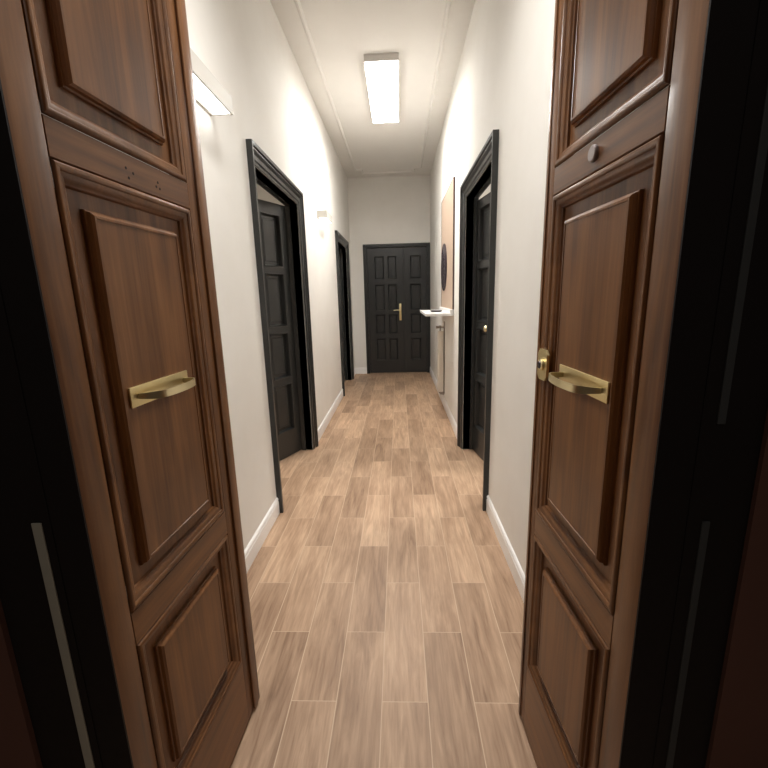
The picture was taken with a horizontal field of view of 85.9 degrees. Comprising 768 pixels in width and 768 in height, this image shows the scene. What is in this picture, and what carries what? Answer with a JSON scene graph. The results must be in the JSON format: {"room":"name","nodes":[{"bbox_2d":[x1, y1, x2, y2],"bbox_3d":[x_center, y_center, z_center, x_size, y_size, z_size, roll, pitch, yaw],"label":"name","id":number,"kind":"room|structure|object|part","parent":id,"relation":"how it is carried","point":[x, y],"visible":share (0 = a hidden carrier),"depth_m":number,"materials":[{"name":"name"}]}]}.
{"room":"apartment hallway","nodes":[
{"label":"apartment hallway","id":0,"kind":"room"},
{"bbox_2d":[39,0,354,592],"bbox_3d":[-0.725,-1.096,3.910,0.100,3.271,6.572,-1,12,2],"label":"wall","id":1,"kind":"structure","parent":0,"point":[244,44],"depth_m":2.34,"materials":[{"name":"white paint"}]},
{"bbox_2d":[190,48,232,115],"bbox_3d":[-0.716,-1.166,1.599,0.100,0.070,0.405,-1,12,2],"label":"wall sconce","id":2,"kind":"object","parent":1,"relation":"attached to","point":[210,94],"visible":0.52,"depth_m":1.64,"materials":[{"name":"grey"}]},
{"bbox_2d":[193,74,228,113],"bbox_3d":[-0.713,-1.139,1.605,0.079,0.006,0.388,-1,12,2],"label":"diffuser","id":3,"kind":"object","parent":2,"relation":"attached to","point":[206,95],"depth_m":1.65,"materials":[{"name":"white"}]},
{"bbox_2d":[244,497,279,572],"bbox_3d":[-0.712,0.959,1.845,0.012,0.112,1.678,-1,12,2],"label":"baseboard","id":4,"kind":"structure","parent":1,"relation":"attached to","point":[252,549],"depth_m":2.32,"materials":[{"name":"white paint"}]},
{"bbox_2d":[246,139,318,512],"bbox_3d":[-0.728,-0.368,3.049,0.131,2.204,1.227,-1,12,2],"label":"door surround","id":5,"kind":"object","parent":1,"relation":"attached to","point":[256,156],"visible":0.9,"depth_m":3.00,"materials":[{"name":"black wood"}]},
{"bbox_2d":[258,199,301,459],"bbox_3d":[-0.883,-0.388,3.408,0.049,2.087,0.400,5,14,27],"label":"door","id":6,"kind":"structure","parent":5,"relation":"attached to","point":[272,217],"depth_m":3.43,"materials":[{"name":"black wood"}]},
{"bbox_3d":[-0.896,-1.131,3.255,0.042,0.400,0.215,5,14,27],"label":"panel","id":7,"kind":"part","parent":6,"relation":"part of","materials":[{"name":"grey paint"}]},
{"bbox_3d":[-0.884,-0.678,3.351,0.042,0.425,0.215,5,14,27],"label":"panel","id":8,"kind":"part","parent":6,"relation":"part of","materials":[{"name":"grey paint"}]},
{"bbox_3d":[-0.872,-0.233,3.446,0.042,0.385,0.215,5,14,27],"label":"panel","id":9,"kind":"part","parent":6,"relation":"part of","materials":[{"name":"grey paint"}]},
{"bbox_3d":[-0.861,0.208,3.540,0.042,0.418,0.215,5,14,27],"label":"panel","id":10,"kind":"part","parent":6,"relation":"part of","materials":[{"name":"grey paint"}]},
{"bbox_2d":[317,210,331,223],"bbox_3d":[-0.621,-1.751,4.333,0.100,0.070,0.360,-1,12,2],"label":"wall sconce","id":11,"kind":"object","parent":1,"relation":"attached to","point":[323,216],"visible":1,"depth_m":4.20,"materials":[{"name":"grey"}]},
{"bbox_2d":[319,218,330,222],"bbox_3d":[-0.618,-1.724,4.339,0.079,0.006,0.343,-1,12,2],"label":"diffuser","id":12,"kind":"object","parent":11,"relation":"attached to","point":[324,220],"depth_m":4.34,"materials":[{"name":"white"}]},
{"bbox_2d":[318,389,342,441],"bbox_3d":[-0.609,0.322,4.818,0.012,0.112,1.949,-1,12,2],"label":"baseboard","id":13,"kind":"structure","parent":1,"relation":"attached to","point":[325,422],"depth_m":4.62,"materials":[{"name":"white paint"}]},
{"bbox_2d":[335,230,353,395],"bbox_3d":[-0.619,-1.035,6.165,0.131,2.204,1.250,-1,12,2],"label":"door surround","id":14,"kind":"object","parent":1,"relation":"attached to","point":[338,237],"visible":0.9,"depth_m":6.55,"materials":[{"name":"black wood"}]},
{"bbox_2d":[338,248,345,381],"bbox_3d":[-0.702,-0.986,6.179,0.049,2.092,1.052,-1,12,2],"label":"door","id":15,"kind":"structure","parent":14,"relation":"attached to","point":[338,248],"depth_m":6.60,"materials":[{"name":"black wood"}]},
{"bbox_2d":[256,183,284,205],"bbox_3d":[-1.700,-0.906,3.140,1.794,3.271,4.200,-1,12,2],"label":"wall","id":16,"kind":"structure","parent":0,"point":[262,194],"depth_m":4.89,"materials":[{"name":"white paint"}]},
{"bbox_2d":[270,0,474,177],"bbox_3d":[-0.214,-2.760,3.516,5.800,0.120,6.812,-1,12,2],"label":"ceiling","id":17,"kind":"structure","parent":0,"point":[342,32],"depth_m":3.49,"materials":[{"name":"paint"}]},
{"bbox_2d":[294,0,451,173],"bbox_3d":[-0.042,-2.696,3.523,1.040,0.019,6.146,-1,12,2],"label":"trim","id":18,"kind":"structure","parent":17,"relation":"attached to","point":[297,2],"depth_m":3.63,"materials":[{"name":"paint"}]},
{"bbox_2d":[364,53,398,122],"bbox_3d":[-0.002,-2.757,3.912,0.284,0.062,1.200,-1,12,2],"label":"ceiling light","id":19,"kind":"object","parent":17,"relation":"attached to","point":[382,69],"visible":1,"depth_m":3.70,"materials":[{"name":"white plastic"}]},
{"bbox_2d":[230,372,537,767],"bbox_3d":[-0.165,0.776,3.145,5.800,0.100,9.012,-1,12,2],"label":"floor","id":20,"kind":"structure","parent":0,"point":[387,605],"depth_m":1.84,"materials":[{"name":"brown wood"}]},
{"bbox_2d":[0,410,767,767],"bbox_3d":[-0.284,-0.404,0.609,5.800,3.271,0.140,-1,12,2],"label":"wall","id":21,"kind":"structure","parent":0,"point":[739,733],"depth_m":0.71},
{"bbox_2d":[347,175,429,367],"bbox_3d":[0.114,-1.805,7.135,1.554,3.271,0.116,-1,12,2],"label":"wall","id":22,"kind":"structure","parent":0,"point":[391,209],"depth_m":6.89,"materials":[{"name":"white paint"}]},
{"bbox_2d":[355,368,366,373],"bbox_3d":[-0.415,-0.238,7.423,0.218,0.112,0.012,-1,12,2],"label":"baseboard","id":23,"kind":"structure","parent":22,"relation":"attached to","point":[358,370],"depth_m":7.42,"materials":[{"name":"white paint"}]},
{"bbox_2d":[363,242,429,373],"bbox_3d":[0.236,-1.293,7.234,1.136,2.220,0.108,-1,12,2],"label":"door surround","id":24,"kind":"object","parent":22,"relation":"attached to","point":[427,244],"visible":0.83,"depth_m":7.11,"materials":[{"name":"black wood"}]},
{"bbox_2d":[366,246,426,372],"bbox_3d":[0.237,-1.267,7.226,1.032,2.159,0.104,-1,12,2],"label":"door","id":25,"kind":"structure","parent":24,"relation":"attached to","point":[396,276],"depth_m":7.23,"materials":[{"name":"black wood"}]},
{"bbox_3d":[-0.081,-1.998,7.105,0.170,0.390,0.042,-1,12,2],"label":"panel","id":26,"kind":"part","parent":25,"relation":"part of","materials":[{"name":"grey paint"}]},
{"bbox_3d":[-0.069,-1.509,7.209,0.170,0.450,0.042,-1,12,2],"label":"panel","id":27,"kind":"part","parent":25,"relation":"part of","materials":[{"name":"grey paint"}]},
{"bbox_3d":[-0.057,-1.061,7.305,0.170,0.346,0.042,-1,12,2],"label":"panel","id":28,"kind":"part","parent":25,"relation":"part of","materials":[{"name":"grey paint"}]},
{"bbox_3d":[-0.045,-0.621,7.399,0.170,0.398,0.042,-1,12,2],"label":"panel","id":29,"kind":"part","parent":25,"relation":"part of","materials":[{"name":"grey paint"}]},
{"bbox_3d":[0.039,-1.270,7.263,0.634,2.159,0.045,-1,12,2],"label":"frame","id":30,"kind":"part","parent":25,"relation":"part of","materials":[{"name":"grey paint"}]},
{"bbox_3d":[0.139,-2.002,7.097,0.160,0.390,0.042,-1,12,2],"label":"panel","id":31,"kind":"part","parent":25,"relation":"part of","materials":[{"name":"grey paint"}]},
{"bbox_3d":[0.151,-1.513,7.201,0.160,0.450,0.042,-1,12,2],"label":"panel","id":32,"kind":"part","parent":25,"relation":"part of","materials":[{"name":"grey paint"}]},
{"bbox_3d":[0.163,-1.065,7.296,0.160,0.346,0.042,-1,12,2],"label":"panel","id":33,"kind":"part","parent":25,"relation":"part of","materials":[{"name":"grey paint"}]},
{"bbox_3d":[0.174,-0.625,7.390,0.160,0.398,0.042,-1,12,2],"label":"panel","id":34,"kind":"part","parent":25,"relation":"part of","materials":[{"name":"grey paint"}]},
{"bbox_3d":[0.287,-1.262,7.230,0.038,0.290,0.007,-1,12,2],"label":"plate","id":35,"kind":"part","parent":25,"relation":"part of","materials":[{"name":"gold metal"}]},
{"bbox_3d":[0.538,-2.009,7.081,0.190,0.390,0.042,-1,12,2],"label":"panel","id":36,"kind":"part","parent":25,"relation":"part of","materials":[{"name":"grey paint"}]},
{"bbox_3d":[0.551,-1.520,7.186,0.190,0.450,0.042,-1,12,2],"label":"panel","id":37,"kind":"part","parent":25,"relation":"part of","materials":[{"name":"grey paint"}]},
{"bbox_3d":[0.563,-1.072,7.281,0.190,0.346,0.042,-1,12,2],"label":"panel","id":38,"kind":"part","parent":25,"relation":"part of","materials":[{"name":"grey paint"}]},
{"bbox_3d":[0.555,-1.279,7.242,0.396,2.159,0.045,-1,12,2],"label":"frame","id":39,"kind":"part","parent":25,"relation":"part of","materials":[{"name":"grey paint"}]},
{"bbox_3d":[0.574,-0.632,7.375,0.190,0.398,0.042,-1,12,2],"label":"panel","id":40,"kind":"part","parent":25,"relation":"part of","materials":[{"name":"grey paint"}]},
{"bbox_2d":[479,184,490,198],"bbox_3d":[1.575,-0.965,3.013,1.652,3.271,4.200,-1,12,2],"label":"wall","id":41,"kind":"structure","parent":0,"point":[488,190],"depth_m":4.80,"materials":[{"name":"white paint"}]},
{"bbox_2d":[430,0,668,573],"bbox_3d":[0.728,-1.122,3.854,0.100,3.271,6.572,-1,12,2],"label":"wall","id":42,"kind":"structure","parent":0,"point":[502,82],"depth_m":2.08,"materials":[{"name":"white paint"}]},
{"bbox_2d":[420,307,453,316],"bbox_3d":[0.572,-0.820,4.639,0.280,0.061,1.110,-1,12,2],"label":"wall shelf","id":43,"kind":"object","parent":42,"relation":"attached to","point":[445,311],"visible":0.95,"depth_m":4.17,"materials":[{"name":"white paint"}]},
{"bbox_2d":[436,321,444,394],"bbox_3d":[0.684,-0.313,5.025,0.107,0.898,0.094,-1,12,2],"label":"radiator","id":44,"kind":"object","parent":42,"relation":"attached to","point":[440,351],"visible":1,"depth_m":4.99,"materials":[{"name":"white metal"}]},
{"bbox_2d":[430,367,456,437],"bbox_3d":[0.761,0.122,5.590,0.012,0.112,3.696,-1,12,2],"label":"baseboard","id":45,"kind":"structure","parent":42,"relation":"attached to","point":[446,407],"depth_m":4.80,"materials":[{"name":"white paint"}]},
{"bbox_2d":[441,177,454,309],"bbox_3d":[0.689,-1.448,4.501,0.016,1.216,1.110,-1,12,2],"label":"board","id":46,"kind":"object","parent":42,"relation":"attached to","point":[448,203],"visible":0.91,"depth_m":4.26,"materials":[{"name":"beige"}]},
{"bbox_2d":[441,243,446,290],"bbox_3d":[0.686,-1.336,4.735,0.014,0.524,0.524,-1,12,2],"label":"round mirror","id":47,"kind":"object","parent":46,"relation":"attached to","point":[444,252],"visible":1,"depth_m":4.67,"materials":[{"name":"grey mirror"}]},
{"bbox_2d":[457,129,498,510],"bbox_3d":[0.689,-0.391,2.985,0.131,2.204,1.185,-1,12,2],"label":"door surround","id":48,"kind":"object","parent":42,"relation":"attached to","point":[489,153],"visible":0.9,"depth_m":2.87,"materials":[{"name":"black wood"}]},
{"bbox_2d":[472,192,490,460],"bbox_3d":[0.784,-0.383,3.231,0.101,2.067,0.500,-3,12,-6],"label":"door","id":49,"kind":"structure","parent":48,"relation":"attached to","point":[483,204],"depth_m":3.34,"materials":[{"name":"black wood"}]},
{"bbox_3d":[0.814,0.189,3.426,0.042,0.418,0.240,-3,12,-6],"label":"panel","id":50,"kind":"part","parent":49,"relation":"part of","materials":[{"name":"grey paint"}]},
{"bbox_3d":[0.802,-0.253,3.332,0.042,0.385,0.240,-3,12,-6],"label":"panel","id":51,"kind":"part","parent":49,"relation":"part of","materials":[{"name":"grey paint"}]},
{"bbox_3d":[0.791,-0.698,3.237,0.042,0.425,0.240,-3,12,-6],"label":"panel","id":52,"kind":"part","parent":49,"relation":"part of","materials":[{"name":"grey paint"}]},
{"bbox_3d":[0.779,-1.150,3.141,0.042,0.400,0.240,-3,12,-6],"label":"panel","id":53,"kind":"part","parent":49,"relation":"part of","materials":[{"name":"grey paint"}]},
{"bbox_2d":[486,495,524,602],"bbox_3d":[0.629,0.933,1.799,0.012,0.112,1.690,-1,12,2],"label":"baseboard","id":54,"kind":"structure","parent":42,"relation":"attached to","point":[514,565],"depth_m":2.13,"materials":[{"name":"white paint"}]},
{"bbox_3d":[-0.103,-1.686,0.328,1.254,0.656,0.140,-1,12,2],"label":"wall","id":55,"kind":"structure","parent":0,"visible":0},
{"bbox_2d":[0,0,259,767],"bbox_3d":[-0.486,-0.036,0.918,0.098,2.408,0.545,0,12,5],"label":"entrance door","id":56,"kind":"structure","parent":55,"relation":"in","point":[122,248],"depth_m":0.85,"materials":[{"name":"brown wood"}]},
{"bbox_3d":[-0.527,-0.773,0.753,0.035,0.584,0.328,0,12,5],"label":"panel","id":57,"kind":"part","parent":56,"relation":"part of","materials":[{"name":"brown wood"}]},
{"bbox_3d":[-0.517,-0.773,0.752,0.020,0.656,0.400,0,12,5],"label":"moulding","id":58,"kind":"part","parent":56,"relation":"part of","materials":[{"name":"brown wood"}]},
{"bbox_3d":[-0.523,-0.423,0.828,0.045,0.059,0.399,0,12,5],"label":"rail","id":59,"kind":"part","parent":56,"relation":"part of","materials":[{"name":"brown wood"}]},
{"bbox_3d":[-0.507,0.009,0.920,0.035,0.753,0.328,0,12,5],"label":"panel","id":60,"kind":"part","parent":56,"relation":"part of","materials":[{"name":"brown wood"}]},
{"bbox_3d":[-0.496,0.009,0.919,0.020,0.825,0.400,0,12,5],"label":"moulding","id":61,"kind":"part","parent":56,"relation":"part of","materials":[{"name":"brown wood"}]},
{"bbox_3d":[-0.489,0.007,0.908,0.004,0.041,0.204,0,12,5],"label":"plate","id":62,"kind":"part","parent":56,"relation":"part of","materials":[{"name":"gold metal"}]},
{"bbox_3d":[-0.500,0.447,1.014,0.045,0.070,0.399,0,12,5],"label":"rail","id":63,"kind":"part","parent":56,"relation":"part of","materials":[{"name":"brown wood"}]},
{"bbox_3d":[-0.489,0.701,1.067,0.035,0.378,0.328,0,12,5],"label":"panel","id":64,"kind":"part","parent":56,"relation":"part of","materials":[{"name":"brown wood"}]},
{"bbox_3d":[-0.478,0.701,1.066,0.020,0.450,0.400,0,12,5],"label":"moulding","id":65,"kind":"part","parent":56,"relation":"part of","materials":[{"name":"brown wood"}]},
{"bbox_3d":[-0.485,1.032,1.139,0.045,0.228,0.399,0,12,5],"label":"rail","id":66,"kind":"part","parent":56,"relation":"part of","materials":[{"name":"brown wood"}]},
{"bbox_2d":[0,0,767,767],"bbox_3d":[-0.058,-0.087,0.669,1.258,2.615,0.140,-1,12,2],"label":"door frame","id":67,"kind":"structure","parent":55,"relation":"attached to","point":[713,415],"depth_m":0.65,"materials":[{"name":"black paint"}]},
{"bbox_2d":[518,0,708,767],"bbox_3d":[0.412,-0.047,0.862,0.098,2.408,0.504,-2,12,0],"label":"entrance door","id":68,"kind":"structure","parent":55,"relation":"in","point":[614,209],"depth_m":0.80,"materials":[{"name":"brown wood"}]},
{"bbox_3d":[0.466,1.016,1.098,0.045,0.228,0.395,-2,12,0],"label":"rail","id":69,"kind":"part","parent":68,"relation":"part of","materials":[{"name":"brown wood"}]},
{"bbox_3d":[0.442,0.685,1.027,0.020,0.450,0.396,-2,12,0],"label":"moulding","id":70,"kind":"part","parent":68,"relation":"part of","materials":[{"name":"brown wood"}]},
{"bbox_3d":[0.452,0.685,1.027,0.035,0.378,0.324,-2,12,0],"label":"panel","id":71,"kind":"part","parent":68,"relation":"part of","materials":[{"name":"brown wood"}]},
{"bbox_3d":[0.451,0.430,0.973,0.045,0.070,0.395,-2,12,0],"label":"rail","id":72,"kind":"part","parent":68,"relation":"part of","materials":[{"name":"brown wood"}]},
{"bbox_3d":[0.415,-0.005,0.869,0.004,0.041,0.212,-2,12,0],"label":"plate","id":73,"kind":"part","parent":68,"relation":"part of","materials":[{"name":"gold metal"}]},
{"bbox_3d":[0.434,-0.007,0.880,0.035,0.753,0.324,-2,12,0],"label":"panel","id":74,"kind":"part","parent":68,"relation":"part of","materials":[{"name":"brown wood"}]},
{"bbox_3d":[0.423,-0.007,0.880,0.020,0.825,0.396,-2,12,0],"label":"moulding","id":75,"kind":"part","parent":68,"relation":"part of","materials":[{"name":"brown wood"}]},
{"bbox_3d":[0.428,-0.439,0.788,0.045,0.059,0.395,-2,12,0],"label":"rail","id":76,"kind":"part","parent":68,"relation":"part of","materials":[{"name":"brown wood"}]},
{"bbox_3d":[0.403,-0.788,0.713,0.020,0.656,0.396,-2,12,0],"label":"moulding","id":77,"kind":"part","parent":68,"relation":"part of","materials":[{"name":"brown wood"}]},
{"bbox_3d":[0.414,-0.789,0.713,0.035,0.584,0.324,-2,12,0],"label":"panel","id":78,"kind":"part","parent":68,"relation":"part of","materials":[{"name":"brown wood"}]}
]}

